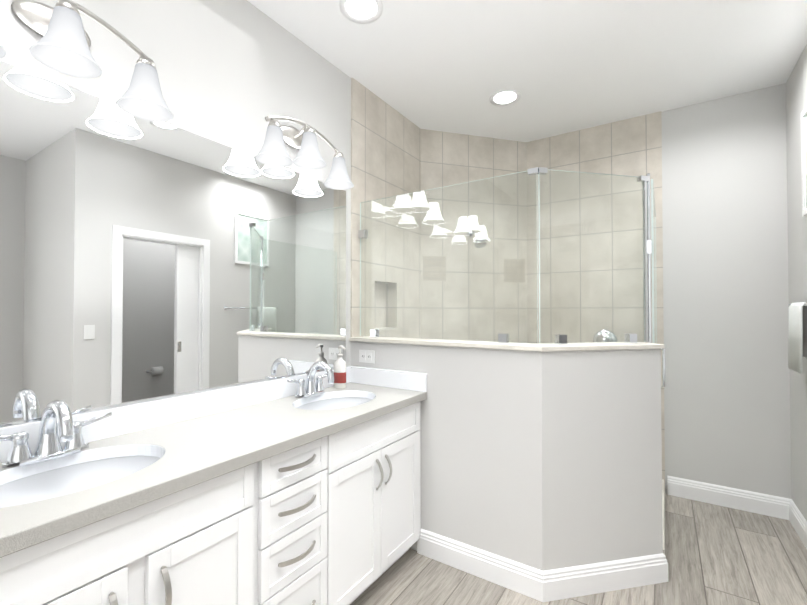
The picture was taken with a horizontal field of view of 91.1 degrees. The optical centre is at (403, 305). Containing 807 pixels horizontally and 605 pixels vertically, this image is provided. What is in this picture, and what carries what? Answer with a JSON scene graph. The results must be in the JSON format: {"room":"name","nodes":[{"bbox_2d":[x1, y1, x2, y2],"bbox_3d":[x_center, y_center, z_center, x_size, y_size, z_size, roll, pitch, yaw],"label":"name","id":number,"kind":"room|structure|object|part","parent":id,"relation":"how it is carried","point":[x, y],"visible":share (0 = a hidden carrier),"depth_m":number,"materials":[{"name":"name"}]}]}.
{"room":"bathroom","nodes":[
{"label":"bathroom","id":0,"kind":"room"},
{"bbox_2d":[0,0,350,426],"bbox_3d":[-0.902,-0.046,1.733,0.120,2.810,5.310,-1,-1,33],"label":"wall","id":1,"kind":"structure","parent":0,"point":[233,74],"depth_m":1.77,"materials":[{"name":"white paint"}]},
{"bbox_2d":[0,0,173,121],"bbox_3d":[-1.042,-0.821,1.220,0.217,0.276,0.618,-1,-1,33],"label":"sconce","id":2,"kind":"object","parent":1,"relation":"attached to","point":[63,44],"visible":1,"depth_m":1.25,"materials":[{"name":"white glass"}]},
{"bbox_3d":[-1.146,-0.763,1.025,0.168,0.151,0.168,-1,-1,33],"label":"lamp shade","id":3,"kind":"part","parent":2,"relation":"part of","materials":[{"name":"white glass"}]},
{"bbox_3d":[-1.026,-0.815,1.210,0.168,0.151,0.168,-1,-1,33],"label":"lamp shade","id":4,"kind":"part","parent":2,"relation":"part of","materials":[{"name":"white glass"}]},
{"bbox_3d":[-1.066,-0.894,1.237,0.160,0.129,0.510,-1,-1,33],"label":"frame","id":5,"kind":"part","parent":2,"relation":"part of","materials":[{"name":"silver metal"}]},
{"bbox_3d":[-0.905,-0.758,1.393,0.168,0.151,0.168,-1,-1,33],"label":"lamp shade","id":6,"kind":"part","parent":2,"relation":"part of","materials":[{"name":"white glass"}]},
{"bbox_2d":[0,367,333,426],"bbox_3d":[-1.022,0.358,1.423,0.009,0.008,2.430,-1,-1,33],"label":"channel","id":7,"kind":"object","parent":1,"relation":"attached to","point":[80,411],"visible":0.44,"depth_m":1.51,"materials":[{"name":"silver metal"}]},
{"bbox_2d":[0,61,345,423],"bbox_3d":[-1.024,-0.183,1.432,0.005,1.075,2.430,-1,-1,33],"label":"mirror","id":8,"kind":"object","parent":1,"relation":"attached to","point":[141,259],"visible":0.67,"depth_m":1.49,"materials":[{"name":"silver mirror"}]},
{"bbox_2d":[0,366,351,456],"bbox_3d":[-1.003,0.414,1.438,0.020,0.100,2.475,-1,-1,33],"label":"backsplash","id":9,"kind":"structure","parent":1,"relation":"attached to","point":[129,418],"depth_m":1.60,"materials":[{"name":"white stone"}]},
{"bbox_2d":[255,116,353,189],"bbox_3d":[-0.499,-0.809,2.048,0.217,0.276,0.618,-1,-1,33],"label":"sconce","id":10,"kind":"object","parent":1,"relation":"attached to","point":[273,152],"visible":1,"depth_m":2.01,"materials":[{"name":"white glass"}]},
{"bbox_3d":[-0.604,-0.751,1.853,0.168,0.151,0.168,-1,-1,33],"label":"lamp shade","id":11,"kind":"part","parent":10,"relation":"part of","materials":[{"name":"white glass"}]},
{"bbox_3d":[-0.523,-0.882,2.065,0.160,0.129,0.510,-1,-1,33],"label":"frame","id":12,"kind":"part","parent":10,"relation":"part of","materials":[{"name":"silver metal"}]},
{"bbox_3d":[-0.483,-0.802,2.037,0.168,0.151,0.168,-1,-1,33],"label":"lamp shade","id":13,"kind":"part","parent":10,"relation":"part of","materials":[{"name":"white glass"}]},
{"bbox_3d":[-0.362,-0.746,2.220,0.168,0.151,0.168,-1,-1,33],"label":"lamp shade","id":14,"kind":"part","parent":10,"relation":"part of","materials":[{"name":"white glass"}]},
{"bbox_2d":[350,77,420,337],"bbox_3d":[-0.130,-0.030,2.872,0.102,2.810,0.859,-1,-1,33],"label":"tiled wall","id":15,"kind":"structure","parent":0,"point":[385,150],"depth_m":2.80,"materials":[{"name":"beige tile"}]},
{"bbox_2d":[375,327,396,329],"bbox_3d":[-0.162,0.168,2.817,0.106,0.012,0.264,-1,-1,33],"label":"sill","id":16,"kind":"structure","parent":15,"relation":"attached to","point":[385,328],"depth_m":2.82,"materials":[{"name":"stone"}]},
{"bbox_2d":[421,129,527,342],"bbox_3d":[0.609,-0.023,3.321,0.654,2.810,0.744,-1,-1,33],"label":"wall","id":17,"kind":"structure","parent":0,"point":[448,159],"depth_m":3.32,"materials":[{"name":"tile"}]},
{"bbox_2d":[423,256,445,280],"bbox_3d":[0.253,-0.300,3.228,0.200,0.200,0.005,0,-1,-15],"label":"trim","id":18,"kind":"structure","parent":17,"relation":"attached to","point":[428,263],"depth_m":3.23,"materials":[{"name":"tile"}]},
{"bbox_2d":[467,230,486,247],"bbox_3d":[0.591,-0.542,3.207,0.205,0.176,0.192,-1,-1,33],"label":"shower head","id":19,"kind":"object","parent":17,"relation":"attached to","point":[477,242],"depth_m":3.15},
{"bbox_2d":[504,259,524,282],"bbox_3d":[0.957,-0.297,3.422,0.200,0.200,0.005,0,-1,-15],"label":"trim","id":20,"kind":"structure","parent":17,"relation":"attached to","point":[509,272],"depth_m":3.42,"materials":[{"name":"tile"}]},
{"bbox_2d":[350,341,662,570],"bbox_3d":[0.506,0.794,2.271,1.632,1.145,0.577,-1,-1,33],"label":"wall","id":21,"kind":"structure","parent":0,"point":[544,460],"depth_m":1.93,"materials":[{"name":"white paint"}]},
{"bbox_2d":[359,350,374,362],"bbox_3d":[-0.224,0.312,2.407,0.115,0.075,0.008,-1,-1,33],"label":"outlet","id":22,"kind":"object","parent":21,"relation":"attached to","point":[366,356],"visible":1,"depth_m":2.40,"materials":[{"name":"white plastic"}]},
{"bbox_2d":[352,366,426,392],"bbox_3d":[-0.098,0.427,2.312,0.535,0.100,0.020,-1,-1,33],"label":"backsplash","id":23,"kind":"structure","parent":21,"relation":"attached to","point":[395,379],"depth_m":2.28,"materials":[{"name":"white stone"}]},
{"bbox_2d":[349,336,663,350],"bbox_3d":[0.514,0.211,2.277,1.648,0.022,0.605,-1,-1,33],"label":"sill","id":24,"kind":"structure","parent":21,"relation":"on","point":[541,346],"depth_m":1.98,"materials":[{"name":"stone"}]},
{"bbox_2d":[358,167,665,386],"bbox_3d":[0.811,0.295,2.713,1.639,1.945,1.513,-1,-1,33],"label":"glass","id":25,"kind":"object","parent":24,"relation":"on","point":[649,249],"visible":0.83,"depth_m":2.06,"materials":[{"name":"clear glass"}]},
{"bbox_3d":[0.189,-0.235,2.245,1.116,0.857,0.010,-1,-1,33],"label":"panel","id":26,"kind":"part","parent":25,"relation":"part of","materials":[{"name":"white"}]},
{"bbox_3d":[0.958,-0.239,1.999,0.431,0.857,0.431,-1,-1,33],"label":"panel","id":27,"kind":"part","parent":25,"relation":"part of","materials":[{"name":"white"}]},
{"bbox_3d":[1.590,0.302,2.502,0.010,1.925,1.011,-1,-1,33],"label":"door","id":28,"kind":"part","parent":25,"relation":"part of","materials":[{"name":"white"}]},
{"bbox_2d":[417,528,667,601],"bbox_3d":[0.701,1.298,2.084,1.155,0.132,0.521,-1,-1,33],"label":"baseboard","id":29,"kind":"structure","parent":21,"relation":"attached to","point":[565,582],"depth_m":1.91,"materials":[{"name":"white wood"}]},
{"bbox_2d":[662,479,664,554],"bbox_3d":[1.585,1.320,2.493,0.095,0.100,1.015,-1,-1,33],"label":"sill","id":30,"kind":"structure","parent":21,"relation":"attached to","point":[663,535],"depth_m":2.35,"materials":[{"name":"stone"}]},
{"bbox_2d":[247,0,806,141],"bbox_3d":[0.653,-1.516,0.735,3.840,0.100,5.310,-1,-1,33],"label":"ceiling","id":31,"kind":"structure","parent":0,"point":[560,66],"depth_m":2.27,"materials":[{"name":"white paint"}]},
{"bbox_2d":[340,0,382,23],"bbox_3d":[-0.204,-1.445,1.924,0.210,0.006,0.210,-1,-1,33],"label":"recessed light","id":32,"kind":"object","parent":31,"relation":"in","point":[363,11],"visible":1,"depth_m":1.94,"materials":[{"name":"white glass"}]},
{"bbox_2d":[489,89,520,105],"bbox_3d":[0.702,-1.433,2.741,0.210,0.006,0.210,-1,-1,33],"label":"recessed light","id":33,"kind":"object","parent":31,"relation":"in","point":[505,97],"visible":1,"depth_m":2.74,"materials":[{"name":"white glass"}]},
{"bbox_2d":[350,493,806,604],"bbox_3d":[0.653,1.393,0.692,3.840,0.100,5.310,-1,-1,33],"label":"floor","id":34,"kind":"structure","parent":0,"point":[718,555],"depth_m":2.00,"materials":[{"name":"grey wood"}]},
{"bbox_2d":[0,397,426,604],"bbox_3d":[-0.775,0.928,1.280,0.566,0.848,2.475,-1,-1,33],"label":"bathroom vanity","id":35,"kind":"object","parent":34,"relation":"on","point":[303,489],"depth_m":1.31,"materials":[{"name":"white painted wood"},{"name":"brushed nickel"}]},
{"bbox_3d":[-0.761,0.943,0.866,0.019,0.597,0.268,-1,-1,33],"label":"door","id":36,"kind":"part","parent":35,"relation":"part of","materials":[{"name":"white wood"}]},
{"bbox_3d":[-0.684,0.757,0.936,0.034,0.142,0.014,-1,-1,33],"label":"handle","id":37,"kind":"part","parent":35,"relation":"part of","materials":[{"name":"silver metal"}]},
{"bbox_3d":[-0.620,0.758,1.034,0.034,0.142,0.014,-1,-1,33],"label":"handle","id":38,"kind":"part","parent":35,"relation":"part of","materials":[{"name":"silver metal"}]},
{"bbox_3d":[-0.577,0.947,1.148,0.019,0.597,0.312,-1,-1,33],"label":"door","id":39,"kind":"part","parent":35,"relation":"part of","materials":[{"name":"white wood"}]},
{"bbox_2d":[0,381,426,552],"bbox_3d":[-0.780,0.482,1.290,0.555,0.040,2.475,-1,-1,33],"label":"countertop","id":40,"kind":"structure","parent":35,"relation":"on","point":[217,442],"depth_m":1.30,"materials":[{"name":"white stone"}]},
{"bbox_2d":[0,400,115,472],"bbox_3d":[-1.022,0.369,1.166,0.197,0.182,0.325,-1,-1,33],"label":"faucet","id":41,"kind":"object","parent":40,"relation":"on","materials":[{"name":"silver metal"}]},
{"bbox_2d":[0,445,175,512],"bbox_3d":[-0.924,0.568,1.099,0.392,0.162,0.527,-1,-1,33],"label":"sink","id":42,"kind":"object","parent":40,"relation":"in","point":[19,489],"depth_m":1.23,"materials":[{"name":"white ceramic"}]},
{"bbox_2d":[284,361,335,400],"bbox_3d":[-0.437,0.382,2.058,0.197,0.182,0.325,-1,-1,33],"label":"faucet","id":43,"kind":"object","parent":40,"relation":"on","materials":[{"name":"silver metal"}]},
{"bbox_2d":[296,393,371,412],"bbox_3d":[-0.339,0.581,1.991,0.392,0.162,0.527,-1,-1,33],"label":"sink","id":44,"kind":"object","parent":40,"relation":"in","point":[334,401],"depth_m":2.17,"materials":[{"name":"white ceramic"}]},
{"bbox_2d":[334,345,345,388],"bbox_3d":[-0.366,0.353,2.285,0.080,0.246,0.066,-1,-1,33],"label":"soap bottle","id":45,"kind":"object","parent":40,"relation":"on","point":[339,372],"visible":0.98,"depth_m":2.26,"materials":[{"name":"white plastic"}]},
{"bbox_3d":[-0.391,1.119,1.429,0.019,0.261,0.306,-1,-1,33],"label":"drawer","id":46,"kind":"part","parent":35,"relation":"part of","materials":[{"name":"white wood"}]},
{"bbox_3d":[-0.391,0.897,1.432,0.019,0.170,0.306,-1,-1,33],"label":"drawer","id":47,"kind":"part","parent":35,"relation":"part of","materials":[{"name":"white wood"}]},
{"bbox_3d":[-0.391,0.725,1.434,0.019,0.162,0.306,-1,-1,33],"label":"drawer","id":48,"kind":"part","parent":35,"relation":"part of","materials":[{"name":"white wood"}]},
{"bbox_3d":[-0.391,0.574,1.437,0.019,0.129,0.306,-1,-1,33],"label":"drawer","id":49,"kind":"part","parent":35,"relation":"part of","materials":[{"name":"white wood"}]},
{"bbox_3d":[-0.368,0.892,1.417,0.034,0.014,0.172,-1,-1,33],"label":"handle","id":50,"kind":"part","parent":35,"relation":"part of","materials":[{"name":"silver metal"}]},
{"bbox_3d":[-0.368,0.720,1.420,0.034,0.014,0.172,-1,-1,33],"label":"handle","id":51,"kind":"part","parent":35,"relation":"part of","materials":[{"name":"silver metal"}]},
{"bbox_3d":[-0.368,0.569,1.422,0.034,0.014,0.172,-1,-1,33],"label":"handle","id":52,"kind":"part","parent":35,"relation":"part of","materials":[{"name":"silver metal"}]},
{"bbox_3d":[-0.208,0.964,1.709,0.019,0.579,0.346,-1,-1,33],"label":"door","id":53,"kind":"part","parent":35,"relation":"part of","materials":[{"name":"white wood"}]},
{"bbox_3d":[-0.109,0.780,1.814,0.034,0.142,0.014,-1,-1,33],"label":"handle","id":54,"kind":"part","parent":35,"relation":"part of","materials":[{"name":"silver metal"}]},
{"bbox_3d":[-0.071,0.781,1.872,0.034,0.142,0.014,-1,-1,33],"label":"handle","id":55,"kind":"part","parent":35,"relation":"part of","materials":[{"name":"silver metal"}]},
{"bbox_3d":[-0.017,0.968,2.001,0.019,0.579,0.346,-1,-1,33],"label":"door","id":56,"kind":"part","parent":35,"relation":"part of","materials":[{"name":"white wood"}]},
{"bbox_2d":[661,83,791,498],"bbox_3d":[2.127,-0.030,2.850,3.720,2.810,0.120,-1,-1,33],"label":"wall","id":57,"kind":"structure","parent":0,"point":[727,422],"depth_m":2.71,"materials":[{"name":"white paint"}]},
{"bbox_2d":[527,111,664,493],"bbox_3d":[1.478,-0.025,3.197,1.035,2.810,0.012,-1,-1,33],"label":"wall tile","id":58,"kind":"structure","parent":57,"relation":"attached to","point":[629,147],"depth_m":3.17,"materials":[{"name":"beige tile"}]},
{"bbox_2d":[593,330,616,341],"bbox_3d":[1.567,0.278,3.087,0.170,0.170,0.065,-1,-1,33],"label":"shower valve","id":59,"kind":"object","parent":58,"relation":"attached to","point":[607,338],"depth_m":3.09,"materials":[{"name":"silver metal"}]},
{"bbox_2d":[786,44,806,520],"bbox_3d":[1.902,-0.049,1.560,0.120,2.810,2.285,-1,-1,33],"label":"wall","id":60,"kind":"structure","parent":0,"point":[796,93],"depth_m":2.38,"materials":[{"name":"white paint"}]},
{"bbox_2d":[667,475,806,548],"bbox_3d":[1.887,1.300,2.228,0.660,0.132,1.150,-1,-1,33],"label":"baseboard","id":61,"kind":"structure","parent":60,"relation":"attached to","point":[763,504],"depth_m":2.65,"materials":[{"name":"white wood"}]},
{"bbox_2d":[788,302,806,373],"bbox_3d":[2.087,0.167,2.024,0.081,0.382,0.684,-1,-1,33],"label":"towel rail","id":62,"kind":"object","parent":60,"relation":"attached to","point":[797,340],"visible":1,"depth_m":2.14,"materials":[{"name":"silver metal"}]},
{"bbox_2d":[801,105,806,216],"bbox_3d":[2.114,-0.787,2.026,0.020,0.580,0.450,-1,-1,33],"label":"picture frame","id":63,"kind":"object","parent":60,"relation":"attached to","point":[804,155],"visible":1,"depth_m":2.19,"materials":[{"name":"white"}]},
{"bbox_2d":[805,114,806,207],"bbox_3d":[2.118,-0.787,2.023,0.009,0.520,0.390,-1,-1,33],"label":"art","id":64,"kind":"object","parent":63,"relation":"attached to","point":[805,114],"depth_m":2.18}
]}

